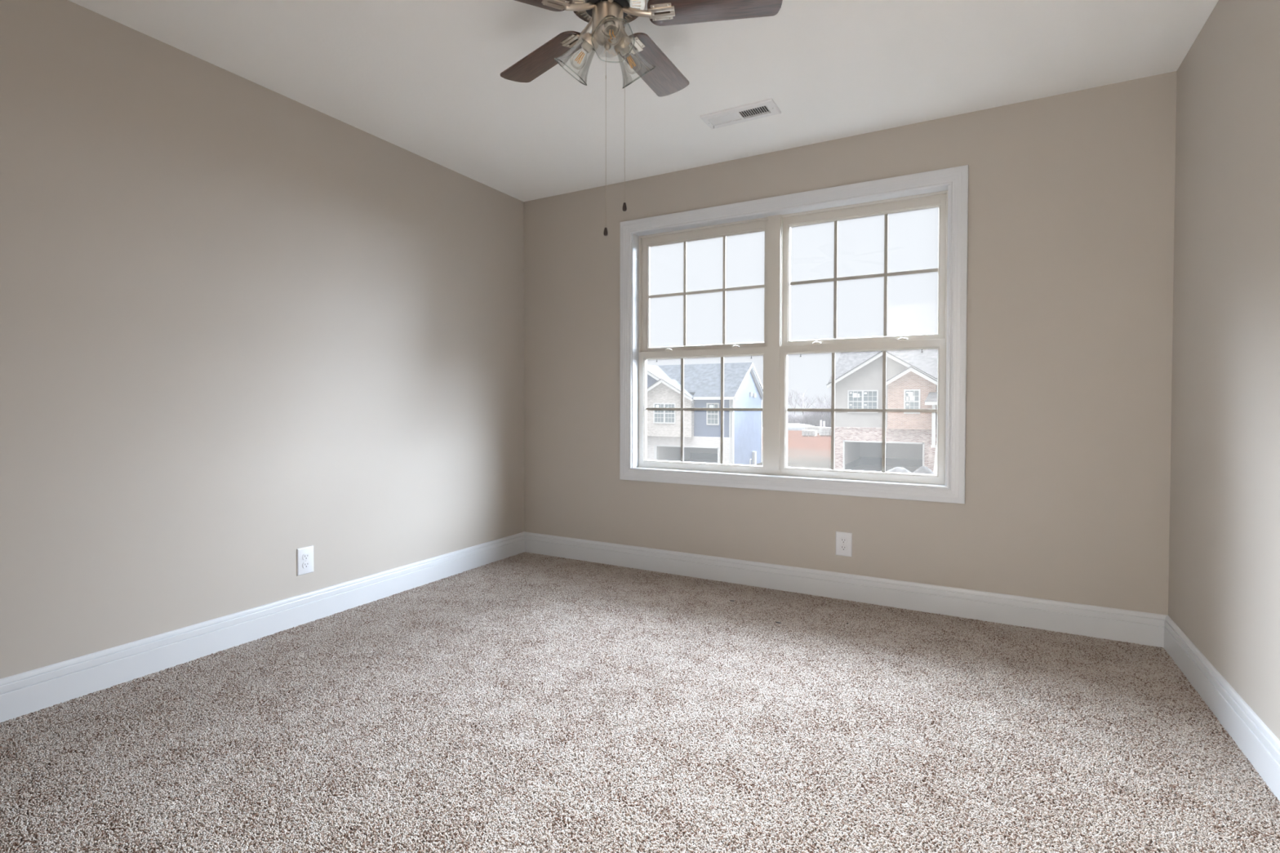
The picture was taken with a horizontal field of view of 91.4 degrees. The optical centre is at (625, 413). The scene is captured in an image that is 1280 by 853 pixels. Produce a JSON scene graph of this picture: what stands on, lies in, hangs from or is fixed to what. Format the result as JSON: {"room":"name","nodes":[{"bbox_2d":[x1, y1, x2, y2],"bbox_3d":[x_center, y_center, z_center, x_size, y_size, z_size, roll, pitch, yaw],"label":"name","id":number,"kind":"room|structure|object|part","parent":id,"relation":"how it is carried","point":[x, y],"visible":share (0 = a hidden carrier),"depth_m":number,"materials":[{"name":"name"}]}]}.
{"room":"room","nodes":[
{"label":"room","id":0,"kind":"room"},
{"bbox_2d":[0,0,524,679],"bbox_3d":[-2.043,-0.213,2.155,0.140,2.452,5.480,1,1,30],"label":"wall","id":1,"kind":"structure","parent":0,"point":[245,326],"depth_m":2.60,"materials":[{"name":"grey paint"}]},
{"bbox_2d":[0,532,524,722],"bbox_3d":[-1.572,0.927,2.849,0.016,0.149,3.520,1,1,30],"label":"baseboard","id":2,"kind":"structure","parent":1,"relation":"attached to","point":[27,692],"depth_m":2.60,"materials":[{"name":"white wood"}]},
{"bbox_2d":[296,545,313,576],"bbox_3d":[-1.513,0.695,2.954,0.009,0.127,0.083,1,1,30],"label":"wall outlet","id":3,"kind":"object","parent":1,"relation":"attached to","point":[304,555],"visible":1,"depth_m":2.95,"materials":[{"name":"white plastic"}]},
{"bbox_2d":[302,561,309,568],"bbox_3d":[-1.511,0.715,2.953,0.001,0.030,0.038,1,1,30],"label":"receptacle","id":4,"kind":"object","parent":3,"relation":"attached to","point":[304,564],"depth_m":2.95,"materials":[{"name":"grey paint"}]},
{"bbox_2d":[302,552,309,559],"bbox_3d":[-1.511,0.675,2.953,0.001,0.030,0.038,1,1,30],"label":"receptacle","id":5,"kind":"object","parent":3,"relation":"attached to","point":[305,556],"depth_m":2.95,"materials":[{"name":"grey paint"}]},
{"bbox_2d":[0,582,1273,852],"bbox_3d":[-0.470,1.127,1.284,3.760,0.204,5.480,1,1,30],"label":"floor","id":6,"kind":"structure","parent":0,"point":[466,582],"depth_m":1.65,"materials":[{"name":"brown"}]},
{"bbox_2d":[0,551,1279,852],"bbox_3d":[-0.065,1.009,1.995,3.543,0.010,3.543,1,1,30],"label":"carpet","id":7,"kind":"object","parent":6,"relation":"on","point":[547,611],"visible":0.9,"depth_m":1.93,"materials":[{"name":"beige carpet"}]},
{"bbox_2d":[68,0,1218,201],"bbox_3d":[-0.467,-1.522,1.239,3.760,0.200,5.480,1,1,30],"label":"ceiling","id":8,"kind":"structure","parent":0,"point":[421,77],"depth_m":2.57,"materials":[{"name":"white paint"}]},
{"bbox_2d":[500,0,782,235],"bbox_3d":[-0.041,-1.005,1.990,1.030,0.860,0.994,1,1,30],"label":"ceiling fan","id":9,"kind":"object","parent":8,"relation":"hanging from","point":[606,19],"visible":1,"depth_m":1.96,"materials":[{"name":"brown wood"}]},
{"bbox_3d":[-0.284,-1.248,2.192,0.133,0.006,0.405,-13,10,-43],"label":"blade","id":10,"kind":"part","parent":9,"relation":"part of","materials":[{"name":"brown wood"}]},
{"bbox_3d":[-0.353,-1.242,1.810,0.405,0.006,0.133,0,10,-26],"label":"blade","id":11,"kind":"part","parent":9,"relation":"part of","materials":[{"name":"brown wood"}]},
{"bbox_2d":[581,40,593,53],"bbox_3d":[-0.118,-1.170,1.979,0.045,0.045,0.036,1,1,30],"label":"bulb socket","id":12,"kind":"object","parent":9,"relation":"attached to","point":[588,45],"depth_m":1.97,"materials":[{"name":"grey metal"}]},
{"bbox_3d":[-0.107,-1.184,1.973,0.069,0.065,0.059,1,1,30],"label":"lamp arm","id":13,"kind":"part","parent":9,"relation":"part of","materials":[{"name":"silver metal"}]},
{"bbox_3d":[-0.063,-0.584,2.003,0.014,0.026,0.014,1,1,30],"label":"pull knob","id":14,"kind":"part","parent":9,"relation":"part of","materials":[{"name":"black wood"}]},
{"bbox_3d":[-0.045,-1.183,1.897,0.061,0.065,0.065,1,1,30],"label":"lamp arm","id":15,"kind":"part","parent":9,"relation":"part of","materials":[{"name":"silver metal"}]},
{"bbox_2d":[604,19,616,35],"bbox_3d":[-0.045,-1.168,1.889,0.034,0.045,0.045,0,1,-9],"label":"bulb socket","id":16,"kind":"object","parent":9,"relation":"attached to","point":[610,24],"depth_m":1.88,"materials":[{"name":"grey"}]},
{"bbox_3d":[-0.010,-1.184,1.988,0.060,0.065,0.068,1,1,30],"label":"lamp arm","id":17,"kind":"part","parent":9,"relation":"part of","materials":[{"name":"silver metal"}]},
{"bbox_3d":[-0.006,-0.936,1.957,0.009,0.549,0.004,1,1,28],"label":"pull chain","id":18,"kind":"part","parent":9,"relation":"part of","materials":[{"name":"silver metal"}]},
{"bbox_3d":[-0.003,-0.649,1.960,0.014,0.026,0.014,1,1,30],"label":"pull knob","id":19,"kind":"part","parent":9,"relation":"part of","materials":[{"name":"black wood"}]},
{"bbox_2d":[619,44,631,56],"bbox_3d":[-0.004,-1.170,1.997,0.045,0.045,0.034,-1,1,-39],"label":"bulb socket","id":20,"kind":"object","parent":9,"relation":"attached to","point":[628,49],"depth_m":1.99,"materials":[{"name":"grey metal"}]},
{"bbox_3d":[0.100,-1.248,2.245,0.133,0.006,0.405,-10,-4,28],"label":"blade","id":21,"kind":"part","parent":9,"relation":"part of","materials":[{"name":"brown wood"}]},
{"bbox_3d":[0.270,-1.242,1.895,0.405,0.006,0.133,0,-8,10],"label":"blade","id":22,"kind":"part","parent":9,"relation":"part of","materials":[{"name":"brown wood"}]},
{"bbox_2d":[699,97,781,128],"bbox_3d":[0.555,-1.440,3.018,0.357,0.022,0.154,1,1,30],"label":"ceiling vent","id":23,"kind":"object","parent":8,"relation":"in","point":[766,108],"visible":1,"depth_m":3.01,"materials":[{"name":"white metal"}]},
{"bbox_2d":[524,71,1177,615],"bbox_3d":[0.844,-0.234,3.574,3.480,2.452,0.160,1,1,30],"label":"wall","id":24,"kind":"structure","parent":0,"point":[1071,195],"depth_m":2.96,"materials":[{"name":"grey paint"}]},
{"bbox_2d":[619,164,968,503],"bbox_3d":[0.847,-0.390,3.560,1.932,1.633,0.178,1,1,30],"label":"window","id":25,"kind":"structure","parent":24,"relation":"in","point":[946,189],"depth_m":3.51,"materials":[{"name":"white wood"}]},
{"bbox_3d":[0.463,-0.028,3.803,0.850,0.726,0.030,1,1,30],"label":"sash","id":26,"kind":"part","parent":25,"relation":"part of","materials":[{"name":"grey plastic"}]},
{"bbox_2d":[646,356,763,463],"bbox_3d":[0.467,-0.022,3.810,0.789,0.664,0.007,1,1,30],"label":"grille","id":27,"kind":"object","parent":25,"relation":"attached to","point":[648,461],"depth_m":3.86,"materials":[{"name":"grey plastic"}]},
{"bbox_3d":[0.478,-0.747,3.817,0.842,0.743,0.030,1,1,30],"label":"sash","id":28,"kind":"part","parent":25,"relation":"part of","materials":[{"name":"grey plastic"}]},
{"bbox_2d":[648,235,764,346],"bbox_3d":[0.483,-0.746,3.824,0.779,0.670,0.007,1,1,30],"label":"grille","id":29,"kind":"object","parent":25,"relation":"attached to","point":[677,239],"depth_m":3.85,"materials":[{"name":"grey plastic"}]},
{"bbox_2d":[786,351,937,471],"bbox_3d":[1.254,-0.014,3.364,0.787,0.664,0.007,1,1,30],"label":"grille","id":30,"kind":"object","parent":25,"relation":"attached to","point":[833,409],"depth_m":3.42,"materials":[{"name":"grey plastic"}]},
{"bbox_3d":[1.246,-0.020,3.359,0.851,0.726,0.030,1,1,30],"label":"sash","id":31,"kind":"part","parent":25,"relation":"part of","materials":[{"name":"grey plastic"}]},
{"bbox_3d":[1.261,-0.739,3.373,0.843,0.743,0.030,1,1,30],"label":"sash","id":32,"kind":"part","parent":25,"relation":"part of","materials":[{"name":"grey plastic"}]},
{"bbox_2d":[790,213,937,338],"bbox_3d":[1.270,-0.737,3.377,0.777,0.670,0.007,1,1,30],"label":"grille","id":33,"kind":"object","parent":25,"relation":"attached to","point":[833,217],"depth_m":3.39,"materials":[{"name":"grey plastic"}]},
{"bbox_2d":[835,531,852,556],"bbox_3d":[1.159,0.692,3.313,0.083,0.127,0.009,1,1,30],"label":"wall outlet","id":34,"kind":"object","parent":24,"relation":"attached to","point":[843,540],"visible":1,"depth_m":3.31,"materials":[{"name":"white plastic"}]},
{"bbox_2d":[840,545,847,551],"bbox_3d":[1.157,0.711,3.311,0.038,0.030,0.003,1,1,30],"label":"receptacle","id":35,"kind":"object","parent":34,"relation":"attached to","point":[842,548],"depth_m":3.31,"materials":[{"name":"grey paint"}]},
{"bbox_2d":[840,537,847,543],"bbox_3d":[1.157,0.672,3.311,0.038,0.030,0.003,1,1,30],"label":"receptacle","id":36,"kind":"object","parent":34,"relation":"attached to","point":[842,540],"depth_m":3.31,"materials":[{"name":"grey paint"}]},
{"bbox_2d":[524,531,1166,648],"bbox_3d":[0.799,0.918,3.518,3.480,0.149,0.016,1,1,30],"label":"baseboard","id":37,"kind":"structure","parent":24,"relation":"attached to","point":[1140,628],"depth_m":3.21,"materials":[{"name":"white wood"}]},
{"bbox_2d":[1168,0,1279,740],"bbox_3d":[1.105,-0.179,0.368,0.140,2.452,5.480,1,1,30],"label":"wall","id":38,"kind":"structure","parent":0,"point":[1224,588],"depth_m":2.04,"materials":[{"name":"grey paint"}]},
{"bbox_2d":[1164,615,1279,801],"bbox_3d":[1.441,0.959,1.139,0.016,0.149,3.520,1,1,30],"label":"baseboard","id":39,"kind":"structure","parent":38,"relation":"attached to","point":[1259,744],"depth_m":1.97,"materials":[{"name":"white wood"}]},
{"label":"outside","id":40,"kind":"structure","parent":0,"visible":0},
{"bbox_2d":[755,414,831,469],"bbox_3d":[20.117,2.255,142.426,340.000,0.001,259.400,1,1,30],"label":"ground","id":41,"kind":"structure","parent":40,"point":[803,451],"depth_m":60.97,"materials":[{"name":"soil"}]},
{"bbox_2d":[647,362,763,465],"bbox_3d":[3.787,0.005,49.028,12.660,7.720,7.890,1,1,30],"label":"house","id":42,"kind":"structure","parent":41,"relation":"on","point":[743,386],"depth_m":45.51,"materials":[{"name":"blue"}]},
{"bbox_2d":[654,404,671,422],"bbox_3d":[2.845,-0.040,45.441,1.600,1.310,0.010,1,1,30],"label":"window","id":43,"kind":"structure","parent":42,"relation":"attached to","point":[660,415],"depth_m":45.49,"materials":[{"name":"grey glass"}]},
{"bbox_3d":[2.850,-0.040,45.451,1.600,1.310,0.012,1,1,30],"label":"pane","id":44,"kind":"part","parent":42,"relation":"part of","materials":[{"name":"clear glass"}]},
{"bbox_3d":[4.427,3.096,45.179,5.150,1.570,0.240,1,1,30],"label":"garage trim","id":45,"kind":"part","parent":42,"relation":"part of","materials":[{"name":"grey"}]},
{"bbox_3d":[6.183,0.011,44.111,0.760,1.380,0.012,1,1,30],"label":"pane","id":46,"kind":"part","parent":42,"relation":"part of","materials":[{"name":"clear glass"}]},
{"bbox_2d":[788,391,799,416],"bbox_3d":[40.031,-1.780,148.263,5.398,8.032,5.740,1,1,38],"label":"bare tree","id":47,"kind":"object","parent":41,"relation":"on","point":[791,404],"visible":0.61,"depth_m":148.04,"materials":[{"name":"grey plant"}]},
{"bbox_2d":[761,396,831,427],"bbox_3d":[30.018,-0.429,125.474,59.689,6.004,8.093,1,1,30],"label":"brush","id":48,"kind":"object","parent":41,"relation":"on","point":[813,418],"visible":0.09,"depth_m":119.34,"materials":[{"name":"grey plant"}]},
{"bbox_2d":[787,422,815,431],"bbox_3d":[29.252,2.232,110.661,12.322,1.180,6.466,1,1,30],"label":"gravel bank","id":49,"kind":"object","parent":41,"relation":"on","point":[800,427],"visible":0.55,"depth_m":108.03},
{"bbox_2d":[796,392,813,415],"bbox_3d":[39.517,-1.410,138.933,4.693,7.624,4.972,0,1,-11],"label":"bare tree","id":50,"kind":"object","parent":41,"relation":"on","point":[806,398],"visible":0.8,"depth_m":138.60,"materials":[{"name":"grey plant"}]},
{"bbox_2d":[793,386,819,413],"bbox_3d":[37.239,-1.602,128.713,5.707,8.332,3.518,1,1,44],"label":"bare tree","id":51,"kind":"object","parent":41,"relation":"on","point":[797,386],"visible":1,"depth_m":129.02,"materials":[{"name":"grey plant"}]},
{"bbox_2d":[801,430,817,436],"bbox_3d":[26.154,2.746,88.638,1.900,0.850,1.300,1,1,30],"label":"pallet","id":52,"kind":"object","parent":41,"relation":"on","point":[804,433],"visible":0.98,"depth_m":88.13,"materials":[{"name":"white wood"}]},
{"bbox_2d":[804,426,826,433],"bbox_3d":[29.160,2.532,95.553,3.000,1.050,1.300,1,1,30],"label":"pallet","id":53,"kind":"object","parent":41,"relation":"on","point":[806,428],"visible":0.37,"depth_m":95.17,"materials":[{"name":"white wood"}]},
{"bbox_2d":[819,420,825,426],"bbox_3d":[32.777,1.996,103.841,0.820,1.850,0.320,1,1,30],"label":"post","id":54,"kind":"object","parent":41,"relation":"on","point":[820,421],"visible":0.65,"depth_m":103.81,"materials":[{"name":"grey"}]},
{"bbox_2d":[818,426,831,435],"bbox_3d":[28.881,2.561,89.387,2.000,1.200,1.300,1,1,30],"label":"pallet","id":55,"kind":"object","parent":41,"relation":"on","point":[822,430],"visible":0.72,"depth_m":88.92,"materials":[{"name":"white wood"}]},
{"bbox_2d":[826,348,937,474],"bbox_3d":[22.285,-0.681,42.019,15.180,9.370,16.800,1,1,30],"label":"house","id":56,"kind":"structure","parent":41,"relation":"on","point":[911,437],"depth_m":40.92,"materials":[{"name":"grey brick"}]},
{"bbox_3d":[15.611,-0.807,41.046,1.730,1.340,0.012,1,1,30],"label":"pane","id":57,"kind":"part","parent":56,"relation":"part of","materials":[{"name":"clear glass"}]},
{"bbox_2d":[853,391,876,408],"bbox_3d":[15.606,-0.807,41.037,1.730,1.340,0.010,1,1,30],"label":"window","id":58,"kind":"structure","parent":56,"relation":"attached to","point":[861,399],"depth_m":40.97,"materials":[{"name":"grey glass"}]},
{"bbox_3d":[16.695,2.879,40.512,4.910,2.190,0.240,1,1,30],"label":"garage trim","id":59,"kind":"part","parent":56,"relation":"part of","materials":[{"name":"grey"}]},
{"bbox_3d":[17.979,-0.772,39.151,0.760,1.340,0.012,1,1,30],"label":"pane","id":60,"kind":"part","parent":56,"relation":"part of","materials":[{"name":"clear glass"}]},
{"bbox_2d":[905,391,918,408],"bbox_3d":[17.974,-0.772,39.141,0.760,1.340,0.010,1,1,30],"label":"window","id":61,"kind":"structure","parent":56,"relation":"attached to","point":[911,397],"depth_m":39.14,"materials":[{"name":"grey glass"}]},
{"bbox_2d":[886,466,911,473],"bbox_3d":[14.832,3.471,33.753,2.707,1.269,2.041,1,1,30],"label":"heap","id":62,"kind":"object","parent":41,"relation":"on","point":[896,469],"visible":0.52,"depth_m":33.45,"materials":[{"name":"white snow"}]},
{"bbox_2d":[912,466,934,474],"bbox_3d":[16.635,3.496,34.772,1.935,1.189,1.443,1,1,30],"label":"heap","id":63,"kind":"object","parent":41,"relation":"on","point":[922,469],"visible":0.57,"depth_m":34.52,"materials":[{"name":"white snow"}]}
]}

